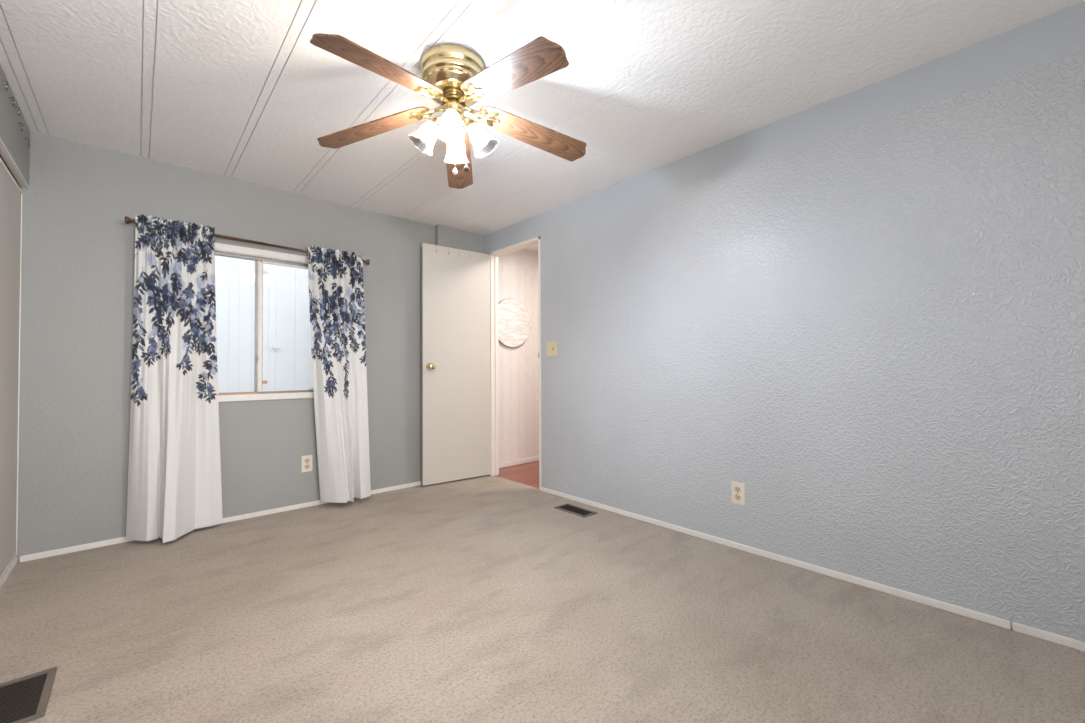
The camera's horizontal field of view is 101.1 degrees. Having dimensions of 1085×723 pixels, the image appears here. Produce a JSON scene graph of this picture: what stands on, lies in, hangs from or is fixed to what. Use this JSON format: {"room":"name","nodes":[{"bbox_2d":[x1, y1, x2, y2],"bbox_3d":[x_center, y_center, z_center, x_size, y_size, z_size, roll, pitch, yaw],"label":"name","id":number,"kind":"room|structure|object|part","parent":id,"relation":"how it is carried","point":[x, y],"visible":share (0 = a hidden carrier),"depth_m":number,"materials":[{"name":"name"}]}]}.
{"room":"empty bedroom","nodes":[
{"label":"empty bedroom","id":0,"kind":"room"},
{"bbox_2d":[0,65,29,185],"bbox_3d":[-1.177,-1.065,0.674,0.026,0.294,4.300,1,-1,-42],"label":"wall","id":1,"kind":"structure","parent":0,"point":[13,138],"depth_m":1.98,"materials":[{"name":"grey paint"}]},
{"bbox_2d":[0,558,17,589],"bbox_3d":[-1.177,0.954,0.629,0.017,0.026,4.298,1,-1,-42],"label":"baseboard","id":2,"kind":"structure","parent":1,"relation":"attached to","point":[15,562],"depth_m":2.06,"materials":[{"name":"white paint"}]},
{"bbox_2d":[0,158,22,581],"bbox_3d":[-2.127,0.045,1.676,0.025,1.824,1.496,1,-1,-42],"label":"door","id":3,"kind":"structure","parent":1,"relation":"in","point":[11,195],"depth_m":2.06,"materials":[{"name":"white paint"}]},
{"bbox_2d":[0,138,29,188],"bbox_3d":[-1.176,-0.916,0.671,0.028,0.008,4.300,1,-1,-42],"label":"trim","id":4,"kind":"structure","parent":1,"relation":"attached to","point":[4,152],"depth_m":2.01,"materials":[{"name":"white paint"}]},
{"bbox_2d":[0,131,434,561],"bbox_3d":[-1.929,-0.079,2.942,3.600,2.280,0.100,1,-1,-42],"label":"wall","id":5,"kind":"structure","parent":0,"point":[78,246],"depth_m":2.50,"materials":[{"name":"grey paint"}]},
{"bbox_2d":[20,481,420,561],"bbox_3d":[-1.757,0.996,3.000,2.300,0.030,0.012,1,-1,-42],"label":"baseboard","id":6,"kind":"structure","parent":5,"relation":"attached to","point":[71,549],"depth_m":2.79,"materials":[{"name":"white paint"}]},
{"bbox_2d":[125,216,369,264],"bbox_3d":[-1.820,-0.762,2.927,1.344,0.068,0.094,1,-1,-42],"label":"curtain rod","id":7,"kind":"object","parent":5,"relation":"attached to","point":[127,219],"visible":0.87,"depth_m":2.85,"materials":[{"name":"brown metal"}]},
{"bbox_2d":[126,214,222,542],"bbox_3d":[-2.075,0.078,2.547,0.434,1.810,0.212,1,-1,-42],"label":"window curtain","id":8,"kind":"object","parent":7,"relation":"hanging from","point":[175,489],"visible":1,"depth_m":2.54,"materials":[{"name":"fabric"}]},
{"bbox_3d":[-2.038,-0.772,2.693,0.637,0.030,0.019,1,-1,-42],"label":"rod","id":9,"kind":"part","parent":7,"relation":"part of","materials":[{"name":"brown metal"}]},
{"bbox_3d":[-1.567,-0.756,3.122,0.637,0.028,0.016,1,-1,-42],"label":"rod","id":10,"kind":"part","parent":7,"relation":"part of","materials":[{"name":"brown metal"}]},
{"bbox_2d":[308,245,370,502],"bbox_3d":[-1.411,0.082,3.127,0.408,1.779,0.178,1,-1,-42],"label":"window curtain","id":11,"kind":"object","parent":7,"relation":"hanging from","point":[336,288],"visible":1,"depth_m":3.13,"materials":[{"name":"fabric"}]},
{"bbox_2d":[215,243,313,401],"bbox_3d":[-1.888,-0.242,2.967,0.970,0.992,0.104,1,-1,-42],"label":"window","id":12,"kind":"structure","parent":5,"relation":"in","point":[259,256],"depth_m":2.96,"materials":[{"name":"white paint"}]},
{"bbox_3d":[-1.905,-0.236,2.965,0.014,0.876,0.016,1,-1,-42],"label":"sash","id":13,"kind":"part","parent":12,"relation":"part of","materials":[{"name":"metal"}]},
{"bbox_3d":[-1.732,-0.234,3.099,0.421,0.876,0.018,1,-1,-42],"label":"sash","id":14,"kind":"part","parent":12,"relation":"part of","materials":[{"name":"white glass"}]},
{"bbox_2d":[301,455,312,471],"bbox_3d":[-1.643,0.712,3.112,0.070,0.114,0.008,1,-1,-42],"label":"wall outlet","id":15,"kind":"object","parent":5,"relation":"attached to","point":[306,461],"visible":1,"depth_m":3.11,"materials":[{"name":"beige plastic"}]},
{"bbox_2d":[435,225,483,252],"bbox_3d":[-0.722,-0.068,3.938,0.475,2.180,0.050,1,-1,-42],"label":"wall","id":16,"kind":"structure","parent":0,"point":[445,236],"depth_m":3.91,"materials":[{"name":"grey paint"}]},
{"bbox_2d":[524,244,537,251],"bbox_3d":[0.967,-1.200,3.490,1.255,0.050,3.140,1,-1,-42],"label":"ceiling","id":17,"kind":"structure","parent":0,"point":[534,247],"depth_m":4.54,"materials":[{"name":"white paint"}]},
{"bbox_2d":[0,461,1084,722],"bbox_3d":[0.028,1.006,1.765,4.930,0.050,4.360,1,-1,-42],"label":"floor","id":18,"kind":"structure","parent":0,"point":[480,599],"depth_m":1.62,"materials":[{"name":"beige carpet"}]},
{"bbox_2d":[0,666,57,722],"bbox_3d":[-1.515,0.977,1.285,0.136,0.006,0.275,1,-1,-42],"label":"floor vent","id":19,"kind":"object","parent":18,"relation":"in","point":[25,699],"visible":1,"depth_m":1.30,"materials":[{"name":"brown metal"}]},
{"bbox_2d":[554,503,596,517],"bbox_3d":[0.221,0.998,2.994,0.132,0.006,0.280,1,-1,-42],"label":"floor vent","id":20,"kind":"object","parent":18,"relation":"in","point":[582,512],"visible":1,"depth_m":2.99,"materials":[{"name":"brown metal"}]},
{"bbox_2d":[0,0,1084,234],"bbox_3d":[-0.455,-1.229,1.348,3.620,0.050,4.320,1,-1,-42],"label":"ceiling","id":21,"kind":"structure","parent":0,"point":[235,89],"depth_m":1.87,"materials":[{"name":"white paint"}]},
{"bbox_2d":[310,33,585,188],"bbox_3d":[-0.323,-0.972,1.768,1.154,0.450,1.116,1,-1,-42],"label":"ceiling fan","id":22,"kind":"object","parent":21,"relation":"hanging from","point":[454,76],"visible":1,"depth_m":1.72,"materials":[{"name":"brown wood"}]},
{"bbox_3d":[-0.706,-0.977,1.869,0.511,0.006,0.131,-11,8,11],"label":"fan blade","id":23,"kind":"part","parent":22,"relation":"part of","materials":[{"name":"brown wood"}]},
{"bbox_3d":[-0.528,-0.980,1.493,0.131,0.006,0.511,11,16,26],"label":"fan blade","id":24,"kind":"part","parent":22,"relation":"part of","materials":[{"name":"brown wood"}]},
{"bbox_3d":[-0.483,-0.899,1.791,0.116,0.126,0.109,1,-1,-42],"label":"lamp shade","id":25,"kind":"part","parent":22,"relation":"part of","materials":[{"name":"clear glass"}]},
{"bbox_3d":[-0.460,-0.917,1.791,0.057,0.074,0.052,1,-1,-42],"label":"light bulb","id":26,"kind":"part","parent":22,"relation":"part of","materials":[{"name":"white glass"}]},
{"bbox_3d":[-0.415,-1.033,1.814,0.046,0.026,0.020,-11,8,10],"label":"iron arm","id":27,"kind":"part","parent":22,"relation":"part of","materials":[{"name":"gold metal"}]},
{"bbox_3d":[-0.387,-1.034,1.753,0.020,0.026,0.046,11,16,26],"label":"iron arm","id":28,"kind":"part","parent":22,"relation":"part of","materials":[{"name":"gold metal"}]},
{"bbox_3d":[-0.349,-0.902,1.676,0.109,0.126,0.116,1,-1,-42],"label":"lamp shade","id":29,"kind":"part","parent":22,"relation":"part of","materials":[{"name":"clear glass"}]},
{"bbox_3d":[-0.348,-0.919,1.699,0.052,0.074,0.057,1,-1,-42],"label":"light bulb","id":30,"kind":"part","parent":22,"relation":"part of","materials":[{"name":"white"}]},
{"bbox_3d":[-0.368,-0.916,1.903,0.052,0.074,0.057,1,-1,-42],"label":"light bulb","id":31,"kind":"part","parent":22,"relation":"part of","materials":[{"name":"white glass"}]},
{"bbox_3d":[-0.368,-0.898,1.926,0.109,0.126,0.116,1,-1,-42],"label":"lamp shade","id":32,"kind":"part","parent":22,"relation":"part of","materials":[{"name":"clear glass"}]},
{"bbox_3d":[-0.405,-0.980,2.153,0.131,0.006,0.511,-12,-9,-10],"label":"fan blade","id":33,"kind":"part","parent":22,"relation":"part of","materials":[{"name":"brown wood"}]},
{"bbox_3d":[-0.319,-1.036,1.761,0.020,0.026,0.046,16,-3,-44],"label":"iron arm","id":34,"kind":"part","parent":22,"relation":"part of","materials":[{"name":"gold metal"}]},
{"bbox_3d":[-0.306,-1.035,1.827,0.046,0.026,0.020,10,-16,-24],"label":"iron arm","id":35,"kind":"part","parent":22,"relation":"part of","materials":[{"name":"gold metal"}]},
{"bbox_3d":[-0.256,-0.918,1.811,0.057,0.074,0.052,1,-1,-42],"label":"light bulb","id":36,"kind":"part","parent":22,"relation":"part of","materials":[{"name":"white glass"}]},
{"bbox_3d":[-0.233,-0.900,1.810,0.116,0.126,0.109,1,-1,-42],"label":"lamp shade","id":37,"kind":"part","parent":22,"relation":"part of","materials":[{"name":"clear glass"}]},
{"bbox_3d":[-0.114,-0.995,1.546,0.131,0.006,0.511,16,-3,-44],"label":"fan blade","id":38,"kind":"part","parent":22,"relation":"part of","materials":[{"name":"brown wood"}]},
{"bbox_3d":[-0.036,-0.992,1.951,0.511,0.006,0.131,10,-16,-24],"label":"fan blade","id":39,"kind":"part","parent":22,"relation":"part of","materials":[{"name":"brown wood"}]},
{"bbox_2d":[484,1,1084,641],"bbox_3d":[0.890,-0.100,2.572,0.075,2.280,4.360,1,-1,-42],"label":"wall","id":40,"kind":"structure","parent":0,"point":[861,311],"depth_m":1.94,"materials":[{"name":"grey paint"}]},
{"bbox_2d":[489,236,540,489],"bbox_3d":[-0.215,0.015,3.787,0.083,2.004,0.682,1,-1,-42],"label":"trim","id":41,"kind":"structure","parent":40,"relation":"attached to","point":[494,325],"depth_m":4.00,"materials":[{"name":"white wood"}]},
{"bbox_2d":[420,243,491,485],"bbox_3d":[-0.720,0.021,3.807,0.652,1.972,0.132,0,-1,-37],"label":"door","id":42,"kind":"structure","parent":41,"relation":"attached to","point":[456,442],"depth_m":3.79,"materials":[{"name":"beige paint"}]},
{"bbox_3d":[-0.903,0.039,3.628,0.062,0.062,0.067,0,-1,-37],"label":"knob","id":43,"kind":"part","parent":42,"relation":"part of","materials":[{"name":"gold metal"}]},
{"bbox_2d":[546,341,556,356],"bbox_3d":[0.066,-0.095,3.411,0.018,0.114,0.116,1,-1,-42],"label":"light switch","id":44,"kind":"object","parent":40,"relation":"attached to","point":[551,347],"visible":1,"depth_m":3.41,"materials":[{"name":"beige plastic"}]},
{"bbox_2d":[731,481,744,504],"bbox_3d":[1.029,0.694,2.349,0.008,0.114,0.070,1,-1,-42],"label":"wall outlet","id":45,"kind":"object","parent":40,"relation":"attached to","point":[737,489],"visible":1,"depth_m":2.35,"materials":[{"name":"beige plastic"}]},
{"bbox_2d":[734,494,740,499],"bbox_3d":[1.027,0.714,2.347,0.002,0.028,0.034,1,-1,-42],"label":"receptacle","id":46,"kind":"object","parent":45,"relation":"attached to","point":[736,496],"depth_m":2.35,"materials":[{"name":"beige plastic"}]},
{"bbox_2d":[734,486,740,491],"bbox_3d":[1.027,0.673,2.347,0.002,0.028,0.034,1,-1,-42],"label":"receptacle","id":47,"kind":"object","parent":45,"relation":"attached to","point":[736,488],"depth_m":2.35,"materials":[{"name":"beige plastic"}]},
{"bbox_2d":[541,487,1084,651],"bbox_3d":[1.161,0.967,2.198,0.012,0.030,3.477,1,-1,-42],"label":"baseboard","id":48,"kind":"structure","parent":40,"relation":"attached to","point":[986,618],"depth_m":1.93,"materials":[{"name":"white paint"}]},
{"bbox_3d":[0.211,-0.066,4.955,2.125,2.300,0.080,1,-1,-42],"label":"wall","id":49,"kind":"structure","parent":0,"visible":0},
{"bbox_2d":[498,249,538,462],"bbox_3d":[0.275,-0.056,4.955,2.199,2.180,0.006,1,-1,-42],"label":"panelling","id":50,"kind":"object","parent":49,"relation":"attached to","point":[517,270],"visible":0.19,"depth_m":4.50,"materials":[{"name":"paint"}]},
{"bbox_2d":[498,298,530,346],"bbox_3d":[-0.305,-0.380,4.408,0.483,0.483,0.034,1,-1,-42],"label":"wall art","id":51,"kind":"object","parent":50,"relation":"attached to","point":[514,320],"visible":0.8,"depth_m":4.40},
{"bbox_2d":[499,456,538,467],"bbox_3d":[-0.100,1.006,4.579,1.175,0.048,0.012,1,-1,-42],"label":"baseboard","id":52,"kind":"structure","parent":49,"relation":"attached to","point":[531,459],"depth_m":4.45,"materials":[{"name":"white paint"}]},
{"label":"outside","id":53,"kind":"structure","parent":0,"visible":0},
{"bbox_2d":[215,255,312,392],"bbox_3d":[-2.385,-0.307,4.665,8.039,3.300,0.144,1,-1,-42],"label":"wall","id":54,"kind":"structure","parent":53,"point":[286,309],"depth_m":4.30,"materials":[{"name":"white"}]},
{"bbox_2d":[272,331,280,348],"bbox_3d":[-2.595,-0.209,4.350,0.075,0.165,0.036,1,-1,-42],"label":"handle","id":55,"kind":"object","parent":54,"relation":"in","point":[276,346],"depth_m":4.33,"materials":[{"name":"white"}]},
{"bbox_3d":[-2.591,-0.149,4.345,0.075,0.045,0.025,1,-1,-42],"label":"latch handle","id":56,"kind":"part","parent":55,"relation":"part of","materials":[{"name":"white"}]}
]}

